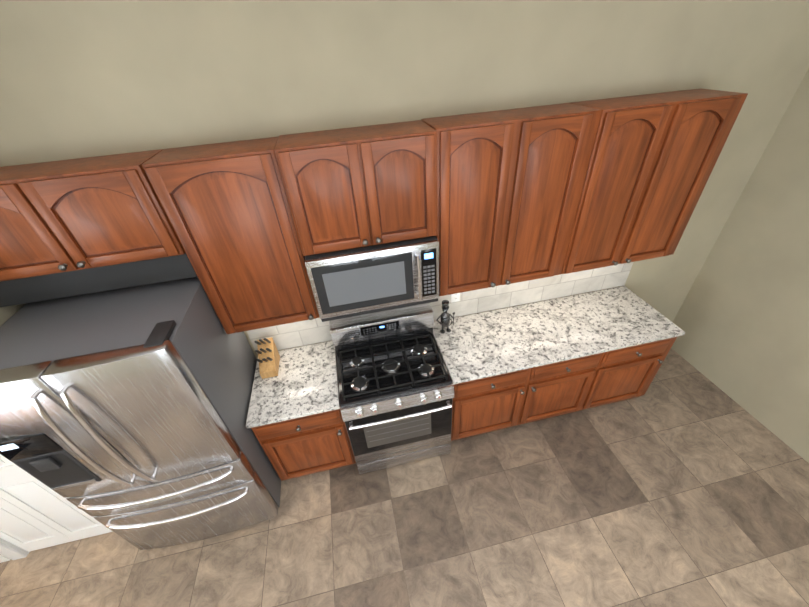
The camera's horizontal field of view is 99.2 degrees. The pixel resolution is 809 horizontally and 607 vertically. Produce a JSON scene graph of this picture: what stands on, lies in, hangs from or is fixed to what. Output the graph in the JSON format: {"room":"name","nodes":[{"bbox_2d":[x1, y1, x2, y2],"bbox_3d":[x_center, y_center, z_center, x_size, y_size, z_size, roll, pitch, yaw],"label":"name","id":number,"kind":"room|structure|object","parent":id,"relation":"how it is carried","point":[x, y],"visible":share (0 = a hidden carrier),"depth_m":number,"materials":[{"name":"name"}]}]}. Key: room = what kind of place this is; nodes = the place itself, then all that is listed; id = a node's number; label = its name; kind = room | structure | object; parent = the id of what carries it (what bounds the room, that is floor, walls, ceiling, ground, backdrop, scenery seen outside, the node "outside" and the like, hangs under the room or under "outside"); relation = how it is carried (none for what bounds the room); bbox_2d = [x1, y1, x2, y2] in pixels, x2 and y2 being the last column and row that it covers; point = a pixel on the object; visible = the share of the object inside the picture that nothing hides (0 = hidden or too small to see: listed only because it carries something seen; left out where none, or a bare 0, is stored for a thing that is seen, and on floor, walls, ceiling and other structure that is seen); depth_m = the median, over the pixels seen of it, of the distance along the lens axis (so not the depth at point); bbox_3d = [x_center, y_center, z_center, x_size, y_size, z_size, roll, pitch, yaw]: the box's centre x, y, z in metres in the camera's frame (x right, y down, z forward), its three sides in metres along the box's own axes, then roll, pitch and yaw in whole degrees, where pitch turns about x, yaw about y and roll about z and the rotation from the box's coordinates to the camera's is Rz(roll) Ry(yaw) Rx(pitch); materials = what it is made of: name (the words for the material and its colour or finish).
{"room":"kitchen","nodes":[
{"label":"kitchen","id":0,"kind":"room"},
{"bbox_2d":[0,303,25,325],"bbox_3d":[-2.170,0.234,1.960,0.125,3.058,0.793,-10,38,-7],"label":"wall","id":1,"kind":"structure","parent":0,"point":[7,313],"depth_m":1.84,"materials":[{"name":"paint"}]},
{"bbox_2d":[0,149,184,280],"bbox_3d":[-1.671,-0.427,1.708,0.975,0.450,0.374,-10,38,-7],"label":"upper cabinet","id":2,"kind":"object","parent":1,"relation":"attached to","point":[59,216],"visible":1,"depth_m":1.60,"materials":[{"name":"brown wood"}]},
{"bbox_2d":[0,252,197,306],"bbox_3d":[-1.667,-0.209,1.918,0.990,0.149,0.297,-10,38,-7],"label":"panel","id":3,"kind":"object","parent":2,"relation":"attached to","point":[77,282],"visible":0.5,"depth_m":1.80,"materials":[{"name":"black"}]},
{"bbox_2d":[0,348,808,606],"bbox_3d":[-0.683,2.259,1.719,8.192,0.050,7.300,-10,38,-7],"label":"floor","id":4,"kind":"structure","parent":0,"point":[682,482],"depth_m":2.42,"materials":[{"name":"tile"}]},
{"bbox_2d":[0,555,9,562],"bbox_3d":[-3.557,2.719,1.300,2.062,0.085,6.900,-10,38,-7],"label":"baseboard","id":5,"kind":"structure","parent":4,"relation":"on","point":[3,558],"depth_m":2.43,"materials":[{"name":"white wood"}]},
{"bbox_2d":[0,277,280,549],"bbox_3d":[-1.505,0.775,2.235,0.935,1.785,0.949,-10,38,-7],"label":"refrigerator","id":6,"kind":"object","parent":4,"relation":"on","point":[123,413],"visible":0.98,"depth_m":1.76,"materials":[{"name":"grey metal"}]},
{"bbox_2d":[251,360,355,480],"bbox_3d":[-0.752,0.906,2.744,0.586,0.867,0.679,-10,38,-7],"label":"base cabinet","id":7,"kind":"object","parent":4,"relation":"on","point":[305,445],"visible":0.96,"depth_m":2.45,"materials":[{"name":"brown wood"}]},
{"bbox_2d":[246,341,339,428],"bbox_3d":[-0.782,0.546,2.474,0.592,0.032,0.648,-10,38,-7],"label":"countertop","id":8,"kind":"structure","parent":7,"relation":"on","point":[304,382],"depth_m":2.39,"materials":[{"name":"stone"}]},
{"bbox_2d":[254,337,279,378],"bbox_3d":[-0.998,0.362,2.476,0.110,0.284,0.200,-10,38,-7],"label":"knife block","id":9,"kind":"object","parent":8,"relation":"on","point":[268,359],"visible":1,"depth_m":2.47,"materials":[{"name":"brown wood"}]},
{"bbox_2d":[329,303,453,474],"bbox_3d":[-0.084,0.698,2.706,0.766,1.160,0.740,-10,38,-7],"label":"range","id":10,"kind":"object","parent":4,"relation":"on","point":[396,390],"visible":1,"depth_m":2.50,"materials":[{"name":"silver metal"}]},
{"bbox_2d":[451,349,618,440],"bbox_3d":[0.906,0.598,2.977,1.250,0.868,0.644,-10,38,-7],"label":"base cabinet","id":11,"kind":"object","parent":4,"relation":"on","point":[496,402],"depth_m":2.67,"materials":[{"name":"brown wood"}]},
{"bbox_2d":[595,337,676,406],"bbox_3d":[1.725,0.451,3.086,0.707,0.868,0.644,-10,38,-7],"label":"base cabinet","id":12,"kind":"object","parent":4,"relation":"on","point":[634,368],"depth_m":2.78,"materials":[{"name":"brown wood"}]},
{"bbox_2d":[433,286,684,384],"bbox_3d":[1.156,0.199,2.731,1.822,0.032,0.648,-10,38,-7],"label":"countertop","id":13,"kind":"structure","parent":12,"relation":"on","point":[471,347],"depth_m":2.67,"materials":[{"name":"stone"}]},
{"bbox_2d":[436,300,454,333],"bbox_3d":[0.313,0.106,2.667,0.140,0.295,0.092,-10,38,-7],"label":"figurine","id":14,"kind":"object","parent":13,"relation":"on","point":[444,316],"visible":1,"depth_m":2.65,"materials":[{"name":"grey metal"}]},
{"bbox_2d":[0,0,808,358],"bbox_3d":[0.262,-0.408,2.553,5.000,3.058,0.125,-10,38,-7],"label":"wall","id":15,"kind":"structure","parent":0,"point":[86,78],"depth_m":1.77,"materials":[{"name":"paint"}]},
{"bbox_2d":[142,137,319,333],"bbox_3d":[-0.891,-0.338,1.986,0.578,1.025,0.364,-10,38,-7],"label":"upper cabinet","id":16,"kind":"object","parent":15,"relation":"attached to","point":[226,207],"visible":0.98,"depth_m":1.78,"materials":[{"name":"brown wood"}]},
{"bbox_2d":[274,120,436,255],"bbox_3d":[-0.234,-0.638,1.922,0.783,0.563,0.389,-10,38,-7],"label":"upper cabinet","id":17,"kind":"object","parent":15,"relation":"attached to","point":[355,187],"visible":1,"depth_m":1.77,"materials":[{"name":"brown wood"}]},
{"bbox_2d":[305,236,438,321],"bbox_3d":[-0.196,-0.219,2.206,0.766,0.438,0.444,-10,38,-7],"label":"microwave","id":18,"kind":"object","parent":17,"relation":"attached to","point":[347,283],"visible":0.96,"depth_m":2.04,"materials":[{"name":"grey metal"}]},
{"bbox_2d":[247,262,632,353],"bbox_3d":[0.399,-0.074,2.749,3.200,0.471,0.011,-10,38,-7],"label":"backsplash","id":19,"kind":"structure","parent":15,"relation":"attached to","point":[298,334],"depth_m":2.86,"materials":[{"name":"tile"}]},
{"bbox_2d":[451,293,459,302],"bbox_3d":[0.408,-0.059,2.751,0.072,0.116,0.007,-10,38,-7],"label":"electrical outlet plate","id":20,"kind":"object","parent":19,"relation":"attached to","point":[455,297],"visible":0.79,"depth_m":2.76,"materials":[{"name":"white plastic"}]},
{"bbox_2d":[421,103,601,295],"bbox_3d":[0.611,-0.611,2.182,0.914,1.035,0.364,-10,38,-7],"label":"upper cabinet","id":21,"kind":"object","parent":15,"relation":"attached to","point":[510,183],"visible":0.96,"depth_m":1.98,"materials":[{"name":"brown wood"}]},
{"bbox_2d":[561,88,747,273],"bbox_3d":[1.506,-0.771,2.300,0.910,1.035,0.364,-10,38,-7],"label":"upper cabinet","id":22,"kind":"object","parent":15,"relation":"attached to","point":[653,159],"visible":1,"depth_m":2.10,"materials":[{"name":"brown wood"}]},
{"bbox_2d":[671,69,808,462],"bbox_3d":[3.336,0.785,0.672,0.100,3.058,5.500,-10,38,-7],"label":"wall","id":23,"kind":"structure","parent":0,"point":[741,320],"depth_m":2.73,"materials":[{"name":"paint"}]},
{"bbox_3d":[-3.548,0.688,1.507,2.842,3.058,0.125,-10,38,-7],"label":"wall","id":24,"kind":"structure","parent":0,"visible":0},
{"bbox_2d":[0,454,112,559],"bbox_3d":[-2.487,0.889,1.911,0.781,2.118,0.166,-10,38,-7],"label":"door","id":25,"kind":"structure","parent":24,"relation":"attached to","point":[35,514],"depth_m":2.30,"materials":[{"name":"white wood"}]}
]}

